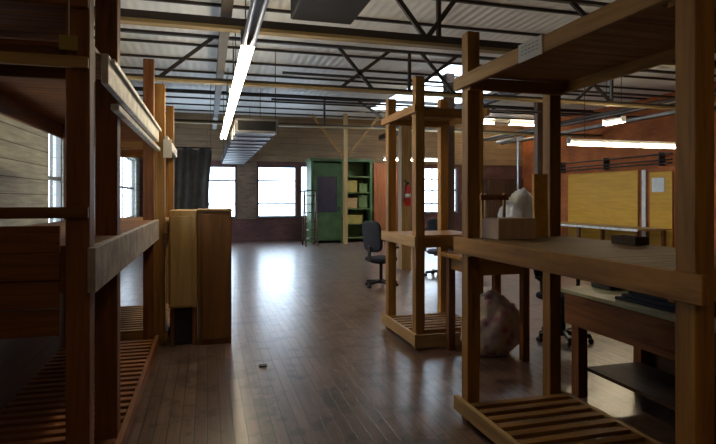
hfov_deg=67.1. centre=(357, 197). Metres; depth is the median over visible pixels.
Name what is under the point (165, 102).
ceiling beam
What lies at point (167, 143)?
paper
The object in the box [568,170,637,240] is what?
bulletin board
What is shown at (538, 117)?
pillar
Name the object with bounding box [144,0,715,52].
ceiling beam
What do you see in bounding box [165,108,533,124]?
ceiling beam
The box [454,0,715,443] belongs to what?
rack
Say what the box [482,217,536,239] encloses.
cardboard box
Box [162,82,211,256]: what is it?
tarp
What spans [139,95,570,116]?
ceiling beam
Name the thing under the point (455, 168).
window
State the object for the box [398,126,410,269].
pillar
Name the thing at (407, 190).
fire extinguisher
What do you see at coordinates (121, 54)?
ceiling beam
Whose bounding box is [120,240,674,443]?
floor
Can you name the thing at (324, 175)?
tall cabinet
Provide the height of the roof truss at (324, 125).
0.840 m
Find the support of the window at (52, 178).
in the wall at (24, 149)
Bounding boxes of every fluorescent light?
[220,76,229,138]
[224,97,237,123]
[229,0,254,98]
[241,0,268,45]
[383,156,437,160]
[508,121,533,125]
[566,88,674,148]
[602,77,625,125]
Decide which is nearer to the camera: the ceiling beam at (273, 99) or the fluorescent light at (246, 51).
the fluorescent light at (246, 51)
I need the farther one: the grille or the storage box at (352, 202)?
the storage box at (352, 202)
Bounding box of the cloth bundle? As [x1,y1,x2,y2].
[460,290,518,356]
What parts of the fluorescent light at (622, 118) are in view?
hanger rod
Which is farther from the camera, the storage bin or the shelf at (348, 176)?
the shelf at (348, 176)
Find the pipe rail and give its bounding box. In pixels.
[561,152,672,172]
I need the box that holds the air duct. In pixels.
[222,48,278,163]
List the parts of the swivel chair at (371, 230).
backrest, seat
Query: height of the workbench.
0.830 m
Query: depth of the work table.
5.14 m
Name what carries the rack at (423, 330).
on the floor
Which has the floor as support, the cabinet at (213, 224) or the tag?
the cabinet at (213, 224)
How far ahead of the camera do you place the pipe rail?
16.78 m
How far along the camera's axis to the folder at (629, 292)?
3.62 m
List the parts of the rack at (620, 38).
post, long rail, rail, rail, post, long rail, long rail, long rail, long rail, long rail, rail, rail, post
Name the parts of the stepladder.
leg, leg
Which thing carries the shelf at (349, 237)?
attached to the tall cabinet at (324, 175)
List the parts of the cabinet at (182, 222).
leg, door, leg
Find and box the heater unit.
[291,0,369,24]
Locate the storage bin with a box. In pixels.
[174,307,196,344]
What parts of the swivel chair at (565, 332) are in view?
backrest, armrest, seat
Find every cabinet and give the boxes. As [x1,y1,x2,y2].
[169,209,196,346]
[197,208,232,344]
[305,158,373,242]
[484,179,522,216]
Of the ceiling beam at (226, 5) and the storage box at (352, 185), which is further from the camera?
the storage box at (352, 185)
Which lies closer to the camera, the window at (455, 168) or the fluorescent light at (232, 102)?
the fluorescent light at (232, 102)
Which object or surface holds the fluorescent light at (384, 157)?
hanging from the ceiling at (424, 11)
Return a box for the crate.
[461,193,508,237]
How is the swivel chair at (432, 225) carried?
on the floor
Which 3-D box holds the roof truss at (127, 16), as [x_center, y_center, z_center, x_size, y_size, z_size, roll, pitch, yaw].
[3.185,-2.410,7.742,14.700,0.840,0.140,0,0,-16]
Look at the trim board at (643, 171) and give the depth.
15.95 m
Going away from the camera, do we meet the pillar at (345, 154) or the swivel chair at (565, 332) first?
the swivel chair at (565, 332)
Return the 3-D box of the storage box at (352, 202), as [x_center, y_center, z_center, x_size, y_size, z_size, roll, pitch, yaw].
[-0.309,0.179,19.329,0.460,0.359,0.520,0,0,-16]
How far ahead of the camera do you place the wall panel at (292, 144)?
19.91 m
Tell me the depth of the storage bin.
5.71 m
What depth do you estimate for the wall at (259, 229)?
19.64 m
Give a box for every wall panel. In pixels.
[140,112,522,165]
[237,161,256,218]
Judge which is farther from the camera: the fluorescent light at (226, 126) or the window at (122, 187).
the window at (122, 187)
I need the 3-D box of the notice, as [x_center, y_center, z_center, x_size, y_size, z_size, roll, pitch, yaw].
[8.592,-0.375,15.455,0.013,0.410,0.450,0,0,-16]
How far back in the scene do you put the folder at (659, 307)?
3.58 m
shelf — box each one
[348,176,368,177]
[348,236,362,238]
[588,362,674,409]
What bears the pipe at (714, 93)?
attached to the roof truss at (162, 77)
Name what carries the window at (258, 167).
in the wall at (259, 229)
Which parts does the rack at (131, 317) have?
rail, rail, rail, post, long rail, long rail, post, long rail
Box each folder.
[615,296,715,317]
[622,293,715,310]
[628,291,715,304]
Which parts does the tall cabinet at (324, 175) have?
panel, door glass, door, panel, panel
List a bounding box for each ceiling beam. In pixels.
[94,36,715,83]
[120,53,674,91]
[120,66,646,99]
[134,87,592,111]
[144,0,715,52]
[213,0,233,128]
[379,81,538,139]
[435,0,588,15]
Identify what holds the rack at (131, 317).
on the floor
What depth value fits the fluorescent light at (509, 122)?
20.73 m
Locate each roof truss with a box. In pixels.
[94,0,715,71]
[94,26,715,111]
[134,88,601,137]
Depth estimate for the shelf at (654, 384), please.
3.94 m
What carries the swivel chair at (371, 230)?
on the floor
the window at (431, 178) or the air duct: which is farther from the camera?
the window at (431, 178)
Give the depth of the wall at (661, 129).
16.72 m
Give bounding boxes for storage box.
[348,181,356,191]
[348,198,356,207]
[348,215,361,223]
[355,196,367,207]
[357,184,367,191]
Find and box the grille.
[238,120,275,130]
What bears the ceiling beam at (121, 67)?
attached to the ceiling at (424, 11)
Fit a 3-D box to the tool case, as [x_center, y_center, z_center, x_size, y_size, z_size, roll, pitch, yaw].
[2.063,0.690,4.324,0.300,0.060,0.220,0,0,-16]
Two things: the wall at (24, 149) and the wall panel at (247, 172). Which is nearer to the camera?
the wall at (24, 149)
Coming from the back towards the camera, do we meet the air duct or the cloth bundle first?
the air duct
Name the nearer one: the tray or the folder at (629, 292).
the tray
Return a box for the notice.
[652,177,664,191]
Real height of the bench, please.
0.700 m
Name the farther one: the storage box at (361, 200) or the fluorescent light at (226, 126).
the storage box at (361, 200)
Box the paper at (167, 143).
[163,139,171,157]
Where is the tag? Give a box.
[59,0,77,50]
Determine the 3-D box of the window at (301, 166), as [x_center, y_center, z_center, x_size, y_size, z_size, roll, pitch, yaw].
[-1.949,-0.225,19.847,0.420,1.890,0.180,0,0,-16]
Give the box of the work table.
[440,251,529,361]
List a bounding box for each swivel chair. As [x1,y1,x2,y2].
[362,221,398,288]
[425,218,453,277]
[533,269,593,347]
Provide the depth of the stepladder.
17.34 m
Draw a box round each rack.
[0,0,161,443]
[94,84,176,345]
[381,76,488,349]
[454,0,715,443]
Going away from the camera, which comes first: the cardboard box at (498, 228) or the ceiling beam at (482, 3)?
the cardboard box at (498, 228)
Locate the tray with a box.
[611,235,648,245]
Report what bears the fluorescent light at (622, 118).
hanging from the ceiling at (424, 11)
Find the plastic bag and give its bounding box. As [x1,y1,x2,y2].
[498,187,532,217]
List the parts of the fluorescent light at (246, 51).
hanger rod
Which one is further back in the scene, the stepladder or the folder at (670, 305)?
the stepladder
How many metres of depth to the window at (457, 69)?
14.78 m
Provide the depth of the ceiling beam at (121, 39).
10.89 m
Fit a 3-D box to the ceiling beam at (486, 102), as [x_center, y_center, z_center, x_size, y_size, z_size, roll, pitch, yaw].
[3.724,-2.230,9.605,0.140,0.160,21.500,0,0,-16]
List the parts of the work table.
leg, leg, leg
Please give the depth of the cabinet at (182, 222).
5.63 m
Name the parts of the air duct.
hanger rod, hanger rod, hanger rod, hanger rod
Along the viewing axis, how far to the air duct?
10.98 m
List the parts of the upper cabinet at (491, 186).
door, door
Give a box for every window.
[49,134,60,222]
[120,157,133,216]
[209,166,236,217]
[257,167,297,217]
[299,166,306,217]
[372,65,488,109]
[425,168,437,213]
[455,168,458,212]
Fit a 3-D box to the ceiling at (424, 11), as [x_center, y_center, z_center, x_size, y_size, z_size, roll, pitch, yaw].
[2.648,-2.990,9.668,15.100,0.080,22.600,0,0,-16]
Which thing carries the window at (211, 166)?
in the wall at (259, 229)
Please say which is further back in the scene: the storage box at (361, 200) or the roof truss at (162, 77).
the storage box at (361, 200)
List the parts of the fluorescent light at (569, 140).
hanger rod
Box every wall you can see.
[0,114,139,225]
[140,159,521,241]
[374,163,397,240]
[522,84,715,251]
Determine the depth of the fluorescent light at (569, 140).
10.19 m
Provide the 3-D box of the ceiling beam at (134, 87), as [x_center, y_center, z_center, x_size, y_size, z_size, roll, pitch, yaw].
[0.826,-2.926,16.191,14.700,0.043,0.045,0,0,-16]
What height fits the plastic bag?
0.655 m
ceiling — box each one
[94,0,715,125]
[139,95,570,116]
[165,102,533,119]
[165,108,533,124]
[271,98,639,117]
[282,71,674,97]
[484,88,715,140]
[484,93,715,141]
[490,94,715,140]
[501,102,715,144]
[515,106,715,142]
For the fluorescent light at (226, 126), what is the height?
0.889 m
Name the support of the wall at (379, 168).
on the floor
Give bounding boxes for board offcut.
[532,174,547,236]
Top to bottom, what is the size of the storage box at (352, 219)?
0.299 m
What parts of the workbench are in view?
leg, leg, panel, leg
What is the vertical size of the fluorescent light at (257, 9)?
0.889 m
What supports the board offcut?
on the rack at (620, 38)
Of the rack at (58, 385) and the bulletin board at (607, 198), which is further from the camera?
the bulletin board at (607, 198)
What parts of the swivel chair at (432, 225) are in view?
backrest, seat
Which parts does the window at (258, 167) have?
sill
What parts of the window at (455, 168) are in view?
frame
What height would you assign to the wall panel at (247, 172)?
2.050 m
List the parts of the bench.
leg, leg, leg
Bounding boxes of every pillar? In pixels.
[311,113,379,243]
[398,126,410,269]
[443,73,454,250]
[534,102,542,173]
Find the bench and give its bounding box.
[561,222,670,246]
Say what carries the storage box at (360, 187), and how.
on the tall cabinet at (324, 175)
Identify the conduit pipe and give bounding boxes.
[497,136,525,189]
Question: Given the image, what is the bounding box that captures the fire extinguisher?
[404,180,410,205]
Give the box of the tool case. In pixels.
[591,282,624,290]
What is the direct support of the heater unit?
hanging from the ceiling at (424, 11)
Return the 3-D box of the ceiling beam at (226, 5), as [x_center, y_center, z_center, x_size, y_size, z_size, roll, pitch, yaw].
[-1.805,-2.230,7.283,0.120,0.160,20.000,0,0,-16]
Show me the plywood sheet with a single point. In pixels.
(661, 203)
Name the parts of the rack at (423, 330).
post, long rail, long rail, long rail, post, rail, rail, rail, board, post, rail, long rail, post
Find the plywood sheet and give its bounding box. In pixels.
[650,171,672,246]
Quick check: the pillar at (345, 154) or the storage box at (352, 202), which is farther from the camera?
the storage box at (352, 202)
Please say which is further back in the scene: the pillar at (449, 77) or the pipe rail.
the pipe rail
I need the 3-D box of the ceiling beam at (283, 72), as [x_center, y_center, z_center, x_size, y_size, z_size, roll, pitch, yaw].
[3.730,-2.600,12.670,11.000,0.060,0.057,0,0,-16]
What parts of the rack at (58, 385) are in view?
panel, long rail, rail, panel, rail, rail, rail, rail, post, post, post, rail, long rail, long rail, long rail, post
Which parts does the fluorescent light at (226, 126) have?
hanger rod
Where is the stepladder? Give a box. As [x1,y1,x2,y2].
[302,190,318,246]
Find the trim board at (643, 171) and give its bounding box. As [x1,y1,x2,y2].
[642,170,645,236]
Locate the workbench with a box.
[561,285,715,443]
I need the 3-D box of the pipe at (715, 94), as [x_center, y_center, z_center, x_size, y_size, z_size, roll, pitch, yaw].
[6.897,-2.340,16.202,0.095,0.100,11.500,0,0,-16]
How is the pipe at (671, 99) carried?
attached to the roof truss at (162, 77)
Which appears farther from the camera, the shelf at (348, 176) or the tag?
the shelf at (348, 176)

